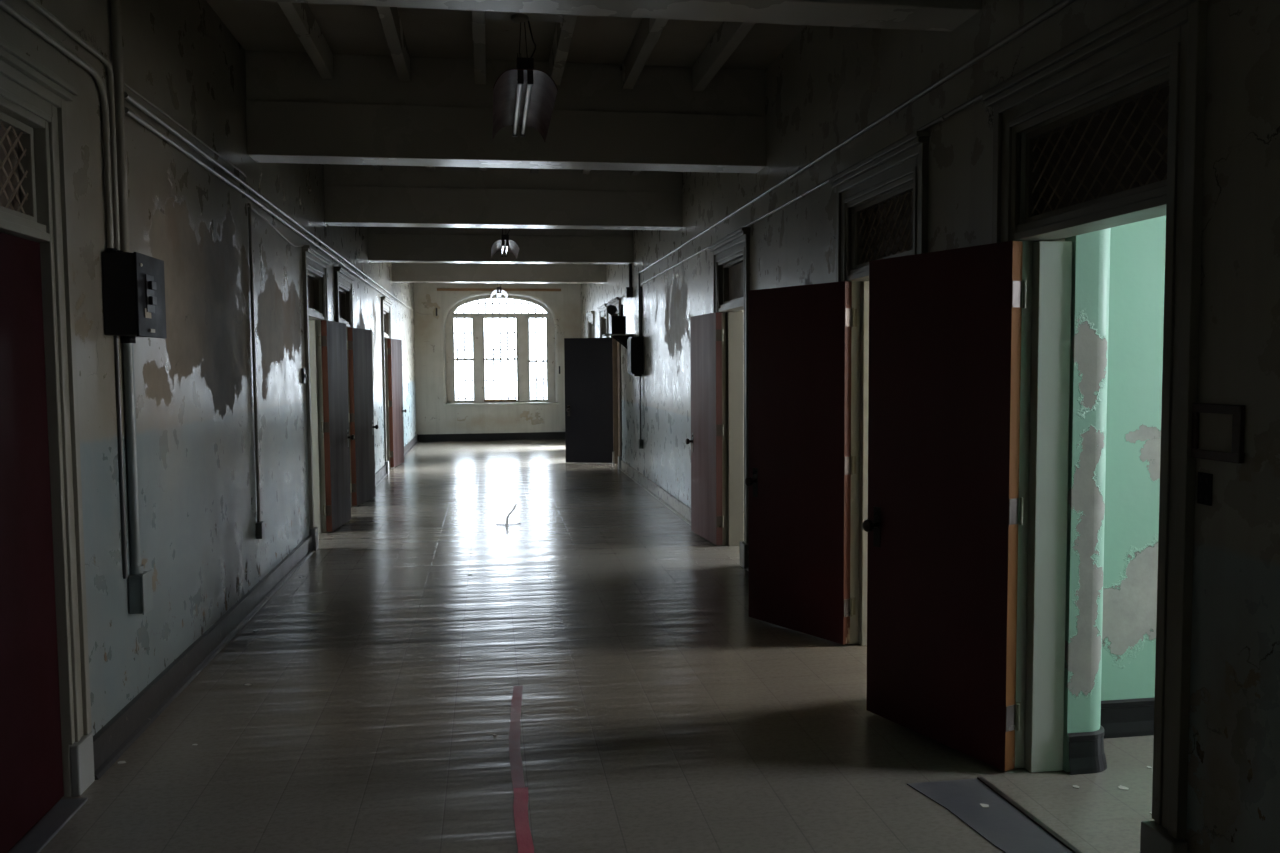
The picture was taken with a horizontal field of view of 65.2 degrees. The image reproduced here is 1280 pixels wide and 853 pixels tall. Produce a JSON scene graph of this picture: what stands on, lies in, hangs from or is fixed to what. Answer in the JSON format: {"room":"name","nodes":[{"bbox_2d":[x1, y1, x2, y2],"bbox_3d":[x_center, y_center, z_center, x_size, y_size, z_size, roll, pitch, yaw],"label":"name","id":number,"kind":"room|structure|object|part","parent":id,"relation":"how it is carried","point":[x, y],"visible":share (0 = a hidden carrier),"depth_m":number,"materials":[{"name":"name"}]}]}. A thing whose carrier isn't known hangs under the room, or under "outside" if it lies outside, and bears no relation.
{"room":"abandoned hospital corridor","nodes":[
{"label":"abandoned hospital corridor","id":0,"kind":"room"},
{"bbox_2d":[0,0,416,735],"bbox_3d":[-3.227,-0.815,9.530,0.380,3.720,24.870,-1,4,-8],"label":"wall","id":1,"kind":"structure","parent":0,"point":[194,400],"depth_m":5.33,"materials":[{"name":"paint"}]},
{"bbox_2d":[0,232,63,852],"bbox_3d":[-2.101,0.381,3.290,0.136,2.048,0.814,-1,4,-8],"label":"door","id":2,"kind":"structure","parent":1,"relation":"in","point":[31,765],"depth_m":3.46,"materials":[{"name":"red paint"}]},
{"bbox_2d":[0,37,94,797],"bbox_3d":[-2.151,0.093,3.258,0.271,2.658,1.140,-1,4,-8],"label":"door frame","id":3,"kind":"structure","parent":1,"relation":"attached to","point":[34,175],"depth_m":3.69,"materials":[{"name":"beige paint"}]},
{"bbox_3d":[-2.173,-0.876,3.197,0.015,0.345,0.820,-1,4,-8],"label":"transom panel","id":4,"kind":"part","parent":3,"relation":"part of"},
{"bbox_3d":[-2.144,-0.877,3.201,0.045,0.345,0.824,-1,4,-8],"label":"transom sash","id":5,"kind":"part","parent":3,"relation":"part of","materials":[{"name":"beige paint"}]},
{"bbox_2d":[8,798,87,852],"bbox_3d":[-2.044,1.410,3.332,0.095,0.012,0.780,-1,4,-8],"label":"threshold","id":6,"kind":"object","parent":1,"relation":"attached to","point":[39,836],"depth_m":3.49,"materials":[{"name":"stone"}]},
{"bbox_2d":[0,0,113,247],"bbox_3d":[-1.813,-0.925,1.457,0.025,0.728,5.523,-1,4,-8],"label":"conduit pipe","id":7,"kind":"object","parent":1,"relation":"attached to","point":[6,7],"visible":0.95,"depth_m":4.14,"materials":[{"name":"grey metal"}]},
{"bbox_2d":[24,0,119,249],"bbox_3d":[-1.819,-0.969,1.491,0.023,0.812,5.597,-1,4,-8],"label":"conduit pipe","id":8,"kind":"object","parent":1,"relation":"attached to","point":[110,76],"visible":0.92,"depth_m":4.22,"materials":[{"name":"grey metal"}]},
{"bbox_2d":[110,0,129,251],"bbox_3d":[-2.238,-1.548,4.287,0.042,1.635,0.040,-1,4,-8],"label":"conduit pipe","id":9,"kind":"object","parent":1,"relation":"attached to","point":[115,5],"visible":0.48,"depth_m":4.29,"materials":[{"name":"grey metal"}]},
{"bbox_2d":[114,336,127,578],"bbox_3d":[-2.228,0.135,4.292,0.019,1.045,0.018,-1,4,-8],"label":"conduit pipe","id":10,"kind":"object","parent":1,"relation":"attached to","point":[116,338],"visible":1,"depth_m":4.29,"materials":[{"name":"grey metal"}]},
{"bbox_2d":[122,343,141,566],"bbox_3d":[-2.229,0.119,4.387,0.044,1.025,0.042,-1,4,-8],"label":"conduit pipe","id":11,"kind":"object","parent":1,"relation":"attached to","point":[128,355],"visible":0.96,"depth_m":4.37,"materials":[{"name":"grey metal"}]},
{"bbox_2d":[102,248,166,342],"bbox_3d":[-2.178,-0.558,4.331,0.167,0.392,0.361,-1,4,-8],"label":"box","id":12,"kind":"object","parent":1,"relation":"attached to","point":[133,283],"visible":1,"depth_m":4.17,"materials":[{"name":"black metal"}]},
{"bbox_3d":[-2.106,-0.484,4.281,0.002,0.040,0.075,-1,4,-8],"label":"label plate","id":13,"kind":"part","parent":12,"relation":"part of","materials":[{"name":"paper"}]},
{"bbox_3d":[-2.109,-0.571,4.304,0.006,0.160,0.100,-1,4,-8],"label":"breaker panel","id":14,"kind":"part","parent":12,"relation":"part of","materials":[{"name":"grey metal"}]},
{"bbox_2d":[148,281,156,289],"bbox_3d":[-2.098,-0.606,4.303,0.016,0.036,0.060,-1,4,-8],"label":"switch","id":15,"kind":"object","parent":12,"relation":"attached to","point":[151,284],"depth_m":4.28,"materials":[{"name":"black plastic"}]},
{"bbox_2d":[149,296,156,304],"bbox_3d":[-2.098,-0.541,4.307,0.016,0.036,0.060,-1,4,-8],"label":"switch","id":16,"kind":"object","parent":12,"relation":"attached to","point":[152,299],"depth_m":4.28,"materials":[{"name":"black plastic"}]},
{"bbox_2d":[128,565,152,614],"bbox_3d":[-2.216,0.719,4.428,0.070,0.208,0.121,-1,4,-8],"label":"outlet box","id":17,"kind":"object","parent":1,"relation":"attached to","point":[140,593],"visible":0.98,"depth_m":4.38,"materials":[{"name":"grey metal"}]},
{"bbox_3d":[-2.184,0.733,4.433,0.006,0.178,0.121,-1,4,-8],"label":"plate","id":18,"kind":"part","parent":17,"relation":"part of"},
{"bbox_2d":[124,82,246,181],"bbox_3d":[-2.432,-1.560,5.483,0.012,0.072,2.251,-1,4,-8],"label":"conduit pipe","id":19,"kind":"object","parent":1,"relation":"attached to","point":[125,84],"visible":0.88,"depth_m":5.21,"materials":[{"name":"grey metal"}]},
{"bbox_2d":[247,203,260,521],"bbox_3d":[-2.595,-0.419,6.726,0.022,2.140,0.021,-1,4,-8],"label":"conduit pipe","id":20,"kind":"object","parent":1,"relation":"attached to","point":[249,204],"visible":1,"depth_m":6.72,"materials":[{"name":"grey metal"}]},
{"bbox_2d":[93,435,417,779],"bbox_3d":[-2.976,0.976,9.472,0.040,0.150,24.470,-1,4,-8],"label":"baseboard","id":21,"kind":"structure","parent":1,"relation":"attached to","point":[113,739],"depth_m":5.11,"materials":[{"name":"grey wood"}]},
{"bbox_2d":[125,107,389,298],"bbox_3d":[-3.122,-1.714,10.136,0.031,0.066,11.660,-1,4,-8],"label":"conduit pipe","id":22,"kind":"object","parent":1,"relation":"attached to","point":[128,112],"visible":0.98,"depth_m":5.99,"materials":[{"name":"grey metal"}]},
{"bbox_2d":[256,521,264,538],"bbox_3d":[-2.581,0.704,6.795,0.040,0.110,0.080,-1,4,-8],"label":"outlet box","id":23,"kind":"object","parent":1,"relation":"attached to","point":[260,532],"visible":1,"depth_m":6.76,"materials":[{"name":"grey metal"}]},
{"bbox_2d":[124,92,411,310],"bbox_3d":[-3.463,-1.916,12.402,0.031,0.051,16.260,-1,4,-8],"label":"conduit pipe","id":24,"kind":"object","parent":1,"relation":"attached to","point":[127,96],"visible":0.98,"depth_m":6.02,"materials":[{"name":"grey metal"}]},
{"bbox_2d":[246,205,302,246],"bbox_3d":[-2.736,-1.481,7.579,0.014,0.091,1.951,-1,4,-8],"label":"wire","id":25,"kind":"object","parent":1,"relation":"attached to","point":[246,205],"visible":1,"depth_m":7.39,"materials":[{"name":"grey metal"}]},
{"bbox_2d":[301,368,305,383],"bbox_3d":[-2.863,-0.431,8.529,0.032,0.130,0.080,-1,4,-8],"label":"light switch","id":26,"kind":"object","parent":1,"relation":"attached to","point":[303,372],"visible":1,"depth_m":8.49,"materials":[{"name":"black metal"}]},
{"bbox_2d":[301,245,330,550],"bbox_3d":[-3.050,-0.263,9.235,0.271,2.658,1.190,-1,4,-8],"label":"door frame","id":27,"kind":"structure","parent":1,"relation":"attached to","point":[314,263],"depth_m":9.59,"materials":[{"name":"beige paint"}]},
{"bbox_3d":[-3.072,-1.232,9.174,0.015,0.345,0.870,-1,4,-8],"label":"transom panel","id":28,"kind":"part","parent":27,"relation":"part of","materials":[{"name":"black glass"}]},
{"bbox_3d":[-3.043,-1.233,9.179,0.045,0.345,0.874,-1,4,-8],"label":"transom sash","id":29,"kind":"part","parent":27,"relation":"part of","materials":[{"name":"beige paint"}]},
{"bbox_2d":[320,320,354,531],"bbox_3d":[-3.050,-0.022,10.049,0.196,2.048,0.814,-1,3,-3],"label":"door","id":30,"kind":"structure","parent":1,"relation":"in","point":[333,338],"depth_m":9.90,"materials":[{"name":"brown paint"}]},
{"bbox_2d":[334,266,355,506],"bbox_3d":[-3.322,-0.370,11.042,0.271,2.658,1.190,-1,4,-8],"label":"door frame","id":31,"kind":"structure","parent":1,"relation":"attached to","point":[343,278],"depth_m":11.37,"materials":[{"name":"beige paint"}]},
{"bbox_3d":[-3.344,-1.340,10.981,0.015,0.345,0.870,-1,4,-8],"label":"transom panel","id":32,"kind":"part","parent":31,"relation":"part of","materials":[{"name":"black glass"}]},
{"bbox_3d":[-3.314,-1.341,10.985,0.045,0.345,0.874,-1,4,-8],"label":"transom sash","id":33,"kind":"part","parent":31,"relation":"part of","materials":[{"name":"black glass"}]},
{"bbox_3d":[-3.228,-0.472,11.050,0.081,2.458,1.190,-1,4,-8],"label":"casing","id":34,"kind":"part","parent":31,"relation":"part of","materials":[{"name":"beige paint"}]},
{"bbox_2d":[347,328,377,505],"bbox_3d":[-3.297,-0.130,11.857,0.196,2.048,0.814,0,3,0],"label":"door","id":35,"kind":"structure","parent":1,"relation":"in","point":[359,343],"depth_m":11.74,"materials":[{"name":"brown paint"}]},
{"bbox_2d":[381,296,393,473],"bbox_3d":[-3.990,-0.635,15.484,0.271,2.658,1.190,-1,4,-8],"label":"door frame","id":36,"kind":"structure","parent":1,"relation":"attached to","point":[386,303],"depth_m":15.83,"materials":[{"name":"beige paint"}]},
{"bbox_3d":[-3.982,-1.605,15.427,0.045,0.345,0.874,-1,4,-8],"label":"transom sash","id":37,"kind":"part","parent":36,"relation":"part of","materials":[{"name":"glass"}]},
{"bbox_2d":[387,339,406,466],"bbox_3d":[-3.977,-0.394,16.299,0.196,2.048,0.814,-1,3,-1],"label":"door","id":38,"kind":"structure","parent":1,"relation":"in","point":[394,350],"depth_m":16.16,"materials":[{"name":"brown paint"}]},
{"bbox_2d":[413,283,580,433],"bbox_3d":[-3.037,-1.518,21.921,3.720,3.820,0.420,-1,4,-8],"label":"wall","id":39,"kind":"structure","parent":0,"point":[432,417],"depth_m":21.66,"materials":[{"name":"paint"}]},
{"bbox_2d":[417,432,564,441],"bbox_3d":[-3.040,0.222,21.797,3.580,0.160,0.028,-1,4,-8],"label":"baseboard","id":40,"kind":"structure","parent":39,"relation":"attached to","point":[531,435],"depth_m":21.76,"materials":[{"name":"wood"}]},
{"bbox_2d":[437,288,560,290],"bbox_3d":[-3.035,-2.955,21.612,2.660,0.055,0.022,-1,4,-8],"label":"batten","id":41,"kind":"object","parent":39,"relation":"attached to","point":[438,289],"visible":0.89,"depth_m":21.56,"materials":[{"name":"wood"}]},
{"bbox_2d":[443,295,558,405],"bbox_3d":[-3.060,-1.710,21.949,2.500,2.600,0.575,-1,4,-8],"label":"window","id":42,"kind":"structure","parent":39,"relation":"in","point":[478,353],"depth_m":22.05,"materials":[{"name":"paint"}]},
{"bbox_3d":[-3.868,-1.927,21.904,0.465,0.956,0.040,-1,4,-8],"label":"sash","id":43,"kind":"part","parent":42,"relation":"part of","materials":[{"name":"glass"}]},
{"bbox_3d":[-3.861,-0.996,21.960,0.465,1.001,0.040,-1,4,-8],"label":"sash","id":44,"kind":"part","parent":42,"relation":"part of","materials":[{"name":"glass"}]},
{"bbox_3d":[-3.077,-1.940,22.022,0.765,0.956,0.040,-1,4,-8],"label":"sash","id":45,"kind":"part","parent":42,"relation":"part of","materials":[{"name":"glass"}]},
{"bbox_3d":[-3.083,-0.575,22.066,0.700,0.050,0.032,-1,4,-8],"label":"rail","id":46,"kind":"part","parent":42,"relation":"part of","materials":[{"name":"white wood"}]},
{"bbox_3d":[-3.034,-0.497,21.914,2.500,0.042,0.355,-1,4,-8],"label":"sill","id":47,"kind":"part","parent":42,"relation":"part of","materials":[{"name":"white paint"}]},
{"bbox_3d":[-3.070,-1.009,22.078,0.765,1.001,0.040,-1,4,-8],"label":"sash","id":48,"kind":"part","parent":42,"relation":"part of","materials":[{"name":"glass"}]},
{"bbox_3d":[-2.278,-1.929,22.142,0.470,1.006,0.040,-1,4,-8],"label":"sash","id":49,"kind":"part","parent":42,"relation":"part of","materials":[{"name":"glass"}]},
{"bbox_3d":[-2.271,-0.998,22.199,0.470,0.951,0.040,-1,4,-8],"label":"sash","id":50,"kind":"part","parent":42,"relation":"part of","materials":[{"name":"glass"}]},
{"bbox_2d":[7,439,1154,852],"bbox_3d":[-1.341,1.080,9.775,10.800,0.120,25.170,-1,4,-8],"label":"floor","id":51,"kind":"structure","parent":0,"point":[658,715],"depth_m":4.57,"materials":[{"name":"tile"}]},
{"bbox_2d":[509,686,524,790],"bbox_3d":[-0.541,1.340,4.390,0.067,0.001,1.271,-1,4,-7],"label":"tape","id":52,"kind":"object","parent":51,"relation":"on","point":[517,776],"visible":1,"depth_m":4.28,"materials":[{"name":"red plastic"}]},
{"bbox_2d":[513,787,533,852],"bbox_3d":[-0.371,1.408,3.239,0.063,0.002,1.140,-1,4,-8],"label":"tape","id":53,"kind":"object","parent":51,"relation":"on","point":[520,806],"visible":1,"depth_m":3.52,"materials":[{"name":"red plastic"}]},
{"bbox_2d":[1118,785,1128,789],"bbox_3d":[1.816,1.359,3.760,0.036,0.002,0.033,2,4,35],"label":"chip","id":54,"kind":"object","parent":51,"relation":"on","point":[1120,786],"visible":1,"depth_m":3.76,"materials":[{"name":"white paint"}]},
{"bbox_2d":[206,0,980,283],"bbox_3d":[-1.368,-2.409,9.563,10.800,0.810,25.170,-1,4,-8],"label":"ceiling","id":55,"kind":"structure","parent":0,"point":[393,99],"depth_m":6.90,"materials":[{"name":"paint"}]},
{"bbox_2d":[491,283,507,297],"bbox_3d":[-2.893,-2.998,20.487,0.344,0.697,1.260,-1,4,-8],"label":"lamp","id":56,"kind":"object","parent":55,"relation":"hanging from","point":[499,291],"visible":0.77,"depth_m":20.27,"materials":[{"name":"glass"}]},
{"bbox_2d":[491,290,507,297],"bbox_3d":[-2.891,-2.704,20.505,0.344,0.108,1.260,-1,4,-8],"label":"hood","id":57,"kind":"object","parent":56,"relation":"attached to","point":[498,292],"depth_m":20.35,"materials":[{"name":"white metal"}]},
{"bbox_2d":[491,228,519,258],"bbox_3d":[-1.743,-2.552,12.836,0.344,0.677,1.260,-1,4,-8],"label":"lamp","id":58,"kind":"object","parent":55,"relation":"hanging from","point":[505,245],"visible":0.8,"depth_m":12.67,"materials":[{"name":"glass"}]},
{"bbox_2d":[491,240,519,258],"bbox_3d":[-1.741,-2.268,12.853,0.344,0.108,1.260,-1,4,-8],"label":"hood","id":59,"kind":"object","parent":58,"relation":"attached to","point":[502,246],"depth_m":12.74,"materials":[{"name":"white metal"}]},
{"bbox_2d":[511,14,528,23],"bbox_3d":[-0.673,-2.278,5.603,0.100,0.031,0.098,-1,4,-8],"label":"ceiling box","id":60,"kind":"object","parent":55,"relation":"attached to","point":[517,18],"visible":1,"depth_m":5.57,"materials":[{"name":"black metal"}]},
{"bbox_2d":[492,21,557,141],"bbox_3d":[-0.705,-2.074,5.940,0.344,0.483,1.260,-1,4,-8],"label":"lamp","id":61,"kind":"object","parent":55,"relation":"hanging from","point":[523,96],"visible":1,"depth_m":5.77,"materials":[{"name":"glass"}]},
{"bbox_2d":[492,69,557,141],"bbox_3d":[-0.703,-1.887,5.951,0.344,0.108,1.260,-1,4,-8],"label":"hood","id":62,"kind":"object","parent":61,"relation":"attached to","point":[522,98],"depth_m":5.82,"materials":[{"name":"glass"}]},
{"bbox_3d":[-0.600,-2.131,5.511,0.048,0.319,0.257,-1,4,-8],"label":"cord","id":63,"kind":"part","parent":61,"relation":"part of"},
{"bbox_2d":[581,0,1279,852],"bbox_3d":[0.689,-0.880,10.115,0.380,3.720,24.870,-1,4,-8],"label":"wall","id":64,"kind":"structure","parent":0,"point":[829,83],"depth_m":3.54,"materials":[{"name":"paint"}]},
{"bbox_2d":[564,338,613,462],"bbox_3d":[-0.829,-0.427,16.438,0.814,2.048,0.196,0,4,7],"label":"door","id":65,"kind":"structure","parent":64,"relation":"in","point":[588,362],"depth_m":16.41,"materials":[{"name":"black paint"}]},
{"bbox_2d":[585,311,594,337],"bbox_3d":[-0.879,-0.920,19.779,0.271,2.658,1.140,-1,4,-8],"label":"door frame","id":66,"kind":"structure","parent":64,"relation":"attached to","point":[590,315],"depth_m":20.09,"materials":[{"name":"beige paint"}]},
{"bbox_3d":[-0.901,-1.889,19.718,0.045,0.345,0.824,-1,4,-8],"label":"transom sash","id":67,"kind":"part","parent":66,"relation":"part of","materials":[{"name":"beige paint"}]},
{"bbox_2d":[597,303,607,337],"bbox_3d":[-0.545,-0.788,17.558,0.271,2.658,1.140,-1,4,-8],"label":"door frame","id":68,"kind":"structure","parent":64,"relation":"attached to","point":[603,321],"depth_m":17.87,"materials":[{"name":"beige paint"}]},
{"bbox_3d":[-0.568,-1.757,17.497,0.045,0.345,0.824,-1,4,-8],"label":"transom sash","id":69,"kind":"part","parent":68,"relation":"part of","materials":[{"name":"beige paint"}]},
{"bbox_2d":[604,293,624,316],"bbox_3d":[-0.372,-1.913,15.704,0.030,0.221,3.091,-1,4,-8],"label":"conduit pipe","id":70,"kind":"object","parent":64,"relation":"attached to","point":[621,296],"visible":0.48,"depth_m":16.62,"materials":[{"name":"grey metal"}]},
{"bbox_2d":[608,297,621,469],"bbox_3d":[-0.300,-0.691,15.929,0.271,2.658,1.140,-1,4,-8],"label":"door frame","id":71,"kind":"structure","parent":64,"relation":"attached to","point":[617,392],"depth_m":16.30,"materials":[{"name":"paint"}]},
{"bbox_2d":[602,334,632,348],"bbox_3d":[-0.317,-1.182,14.175,0.400,0.246,0.380,-1,4,-8],"label":"wall shelf","id":72,"kind":"object","parent":64,"relation":"attached to","point":[621,338],"visible":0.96,"depth_m":14.06,"materials":[{"name":"black metal"}]},
{"bbox_2d":[607,304,625,333],"bbox_3d":[-0.341,-1.516,14.142,0.256,0.424,0.240,-1,4,-8],"label":"emergency light","id":73,"kind":"object","parent":72,"relation":"on","point":[617,323],"visible":0.93,"depth_m":14.04,"materials":[{"name":"black plastic"}]},
{"bbox_2d":[625,287,632,297],"bbox_3d":[-0.157,-1.886,14.081,0.092,0.140,0.170,-1,4,-8],"label":"junction box","id":74,"kind":"object","parent":64,"relation":"attached to","point":[628,290],"visible":1,"depth_m":14.00,"materials":[{"name":"grey metal"}]},
{"bbox_2d":[629,264,631,286],"bbox_3d":[-0.140,-2.468,14.049,0.044,1.015,0.042,-1,4,-8],"label":"conduit pipe","id":75,"kind":"object","parent":64,"relation":"attached to","point":[630,265],"visible":0.34,"depth_m":14.05,"materials":[{"name":"grey metal"}]},
{"bbox_2d":[627,336,643,375],"bbox_3d":[-0.061,-0.928,13.267,0.170,0.525,0.340,-1,4,-8],"label":"box","id":76,"kind":"object","parent":64,"relation":"attached to","point":[635,353],"visible":0.98,"depth_m":13.11,"materials":[{"name":"black metal"}]},
{"bbox_2d":[638,273,639,335],"bbox_3d":[-0.004,-1.625,13.275,0.023,0.854,0.082,-1,4,-8],"label":"conduit pipe","id":77,"kind":"object","parent":64,"relation":"attached to","point":[638,273],"visible":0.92,"depth_m":13.29,"materials":[{"name":"grey metal"}]},
{"bbox_2d":[639,376,640,439],"bbox_3d":[0.004,-0.248,13.281,0.020,0.845,0.029,-1,4,-8],"label":"conduit pipe","id":78,"kind":"object","parent":64,"relation":"attached to","point":[639,376],"visible":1,"depth_m":13.26,"materials":[{"name":"grey metal"}]},
{"bbox_2d":[638,439,642,448],"bbox_3d":[0.009,0.233,13.316,0.055,0.120,0.100,-1,4,-8],"label":"outlet box","id":79,"kind":"object","parent":64,"relation":"attached to","point":[640,442],"visible":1,"depth_m":13.27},
{"bbox_2d":[640,287,641,335],"bbox_3d":[0.016,-1.517,13.182,0.024,0.650,0.023,-1,4,-8],"label":"conduit pipe","id":80,"kind":"object","parent":64,"relation":"attached to","point":[640,287],"visible":1,"depth_m":13.17,"materials":[{"name":"grey metal"}]},
{"bbox_2d":[620,460,748,571],"bbox_3d":[0.525,0.917,9.995,0.040,0.150,24.470,-1,4,-8],"label":"baseboard","id":81,"kind":"structure","parent":64,"relation":"attached to","point":[679,508],"depth_m":11.82,"materials":[{"name":"grey wood"}]},
{"bbox_2d":[685,312,723,544],"bbox_3d":[0.605,0.004,9.161,0.196,2.048,0.814,-1,4,-13],"label":"door","id":82,"kind":"structure","parent":64,"relation":"in","point":[706,331],"depth_m":9.03,"materials":[{"name":"red paint"}]},
{"bbox_3d":[0.465,0.141,9.489,0.067,0.058,0.058,-1,4,-13],"label":"knob","id":83,"kind":"part","parent":82,"relation":"part of","materials":[{"name":"brown metal"}]},
{"bbox_2d":[708,227,749,568],"bbox_3d":[0.836,-0.240,8.372,0.271,2.658,1.210,-1,4,-8],"label":"door frame","id":84,"kind":"structure","parent":64,"relation":"attached to","point":[731,253],"depth_m":8.76,"materials":[{"name":"beige paint"}]},
{"bbox_3d":[0.814,-1.210,8.311,0.045,0.345,0.894,-1,4,-8],"label":"transom sash","id":85,"kind":"part","parent":84,"relation":"part of","materials":[{"name":"beige paint"}]},
{"bbox_3d":[0.843,-1.210,8.316,0.015,0.345,0.890,-1,4,-8],"label":"transom panel","id":86,"kind":"part","parent":84,"relation":"part of","materials":[{"name":"grey glass"}]},
{"bbox_2d":[745,281,854,644],"bbox_3d":[0.938,0.197,5.942,0.196,2.048,0.814,-3,4,-36],"label":"door","id":87,"kind":"structure","parent":64,"relation":"in","point":[801,462],"depth_m":5.88,"materials":[{"name":"red paint"}]},
{"bbox_3d":[0.687,0.340,6.191,0.067,0.058,0.058,-3,4,-36],"label":"knob","id":88,"kind":"part","parent":87,"relation":"part of","materials":[{"name":"brown metal"}]},
{"bbox_2d":[639,0,1075,272],"bbox_3d":[1.163,-1.583,5.485,0.025,0.038,15.630,-1,4,-8],"label":"conduit pipe","id":89,"kind":"object","parent":64,"relation":"attached to","point":[1062,4],"visible":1,"depth_m":4.67,"materials":[{"name":"grey metal"}]},
{"bbox_2d":[829,131,929,645],"bbox_3d":[1.310,-0.053,5.223,0.271,2.658,1.190,-1,4,-8],"label":"door frame","id":90,"kind":"structure","parent":64,"relation":"attached to","point":[882,199],"depth_m":5.52,"materials":[{"name":"beige paint"}]},
{"bbox_3d":[1.199,1.026,5.712,0.065,0.100,0.008,-1,4,-8],"label":"hinge plate","id":91,"kind":"part","parent":90,"relation":"part of","materials":[{"name":"silver metal"}]},
{"bbox_3d":[1.193,0.218,5.662,0.065,0.100,0.008,-1,4,-8],"label":"hinge plate","id":92,"kind":"part","parent":90,"relation":"part of","materials":[{"name":"grey metal"}]},
{"bbox_3d":[1.187,-0.611,5.612,0.065,0.100,0.008,-1,4,-8],"label":"hinge plate","id":93,"kind":"part","parent":90,"relation":"part of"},
{"bbox_3d":[1.215,-0.151,5.203,0.081,2.458,1.190,-1,4,-8],"label":"casing","id":94,"kind":"part","parent":90,"relation":"part of","materials":[{"name":"beige paint"}]},
{"bbox_3d":[1.287,-1.022,5.162,0.045,0.345,0.874,-1,4,-8],"label":"transom sash","id":95,"kind":"part","parent":90,"relation":"part of","materials":[{"name":"beige paint"}]},
{"bbox_3d":[1.317,-1.023,5.167,0.015,0.345,0.870,-1,4,-8],"label":"transom panel","id":96,"kind":"part","parent":90,"relation":"part of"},
{"bbox_2d":[641,0,1151,283],"bbox_3d":[1.173,-1.417,5.420,0.028,0.038,15.480,-1,4,-8],"label":"conduit pipe","id":97,"kind":"object","parent":64,"relation":"attached to","point":[944,117],"visible":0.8,"depth_m":4.45,"materials":[{"name":"grey metal"}]},
{"bbox_2d":[863,241,1026,770],"bbox_3d":[1.250,0.301,4.189,0.196,2.048,0.814,-2,4,-28],"label":"door","id":98,"kind":"structure","parent":64,"relation":"in","point":[941,525],"depth_m":4.11,"materials":[{"name":"red paint"}]},
{"bbox_3d":[1.032,0.442,4.468,0.067,0.058,0.058,-2,4,-28],"label":"knob","id":99,"kind":"part","parent":98,"relation":"part of","materials":[{"name":"brown metal"}]},
{"bbox_2d":[907,778,1072,852],"bbox_3d":[1.235,1.383,3.434,0.285,0.003,0.824,-1,4,-11],"label":"threshold","id":100,"kind":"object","parent":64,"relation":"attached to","point":[1001,824],"depth_m":3.53,"materials":[{"name":"stone"}]},
{"bbox_2d":[980,803,988,807],"bbox_3d":[1.244,1.369,3.610,0.030,0.002,0.028,0,4,15],"label":"chip","id":101,"kind":"object","parent":100,"relation":"on","point":[982,805],"visible":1,"depth_m":3.61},
{"bbox_2d":[977,777,1081,852],"bbox_3d":[1.388,1.378,3.456,0.020,0.008,0.812,-1,4,-11],"label":"trim","id":102,"kind":"structure","parent":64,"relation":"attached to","point":[1013,803],"depth_m":3.51,"materials":[{"name":"black rubber"}]},
{"bbox_2d":[982,0,1207,852],"bbox_3d":[1.577,0.053,3.446,0.271,2.658,1.190,-1,4,-8],"label":"door frame","id":103,"kind":"structure","parent":64,"relation":"attached to","point":[1107,130],"depth_m":3.33,"materials":[{"name":"beige paint"}]},
{"bbox_3d":[1.466,1.132,3.935,0.065,0.100,0.008,-1,4,-8],"label":"hinge plate","id":104,"kind":"part","parent":103,"relation":"part of","materials":[{"name":"silver metal"}]},
{"bbox_3d":[1.460,0.324,3.885,0.065,0.100,0.008,-1,4,-8],"label":"hinge plate","id":105,"kind":"part","parent":103,"relation":"part of","materials":[{"name":"silver metal"}]},
{"bbox_3d":[1.454,-0.505,3.835,0.065,0.100,0.008,-1,4,-8],"label":"hinge plate","id":106,"kind":"part","parent":103,"relation":"part of","materials":[{"name":"silver metal"}]},
{"bbox_3d":[1.554,-0.916,3.385,0.045,0.345,0.874,-1,4,-8],"label":"transom sash","id":107,"kind":"part","parent":103,"relation":"part of","materials":[{"name":"beige paint"}]},
{"bbox_3d":[1.584,-0.917,3.390,0.015,0.345,0.870,-1,4,-8],"label":"transom panel","id":108,"kind":"part","parent":103,"relation":"part of","materials":[{"name":"brown wood"}]},
{"bbox_2d":[1197,472,1212,505],"bbox_3d":[1.598,0.176,2.832,0.008,0.090,0.055,-1,4,-8],"label":"switch plate","id":109,"kind":"object","parent":64,"relation":"attached to","point":[1205,480],"visible":1,"depth_m":2.83,"materials":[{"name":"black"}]},
{"bbox_2d":[1191,403,1244,463],"bbox_3d":[1.600,0.016,2.777,0.016,0.157,0.203,-1,4,-8],"label":"picture frame","id":110,"kind":"object","parent":64,"relation":"attached to","point":[1218,430],"visible":1,"depth_m":2.77,"materials":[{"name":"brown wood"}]},
{"bbox_2d":[1063,228,1110,771],"bbox_3d":[1.718,-0.515,3.978,0.180,3.720,0.335,-1,4,-8],"label":"wall","id":111,"kind":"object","parent":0,"point":[1091,250],"visible":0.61,"depth_m":3.86,"materials":[{"name":"paint"}]},
{"bbox_2d":[1067,725,1106,774],"bbox_3d":[1.801,1.266,4.045,0.157,0.155,0.401,1,4,21],"label":"baseboard","id":112,"kind":"object","parent":111,"relation":"attached to","point":[1086,749],"visible":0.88,"depth_m":3.90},
{"bbox_2d":[1101,215,1165,700],"bbox_3d":[3.166,-0.552,4.404,2.820,3.720,0.100,-1,4,-8],"label":"wall","id":113,"kind":"structure","parent":0,"point":[1137,249],"depth_m":4.23,"materials":[{"name":"green paint"}]},
{"bbox_2d":[1100,697,1154,738],"bbox_3d":[3.191,1.230,4.452,2.815,0.155,0.034,-1,4,-8],"label":"baseboard","id":114,"kind":"structure","parent":113,"relation":"attached to","point":[1123,717],"depth_m":4.28,"materials":[{"name":"black rubber"}]}
]}

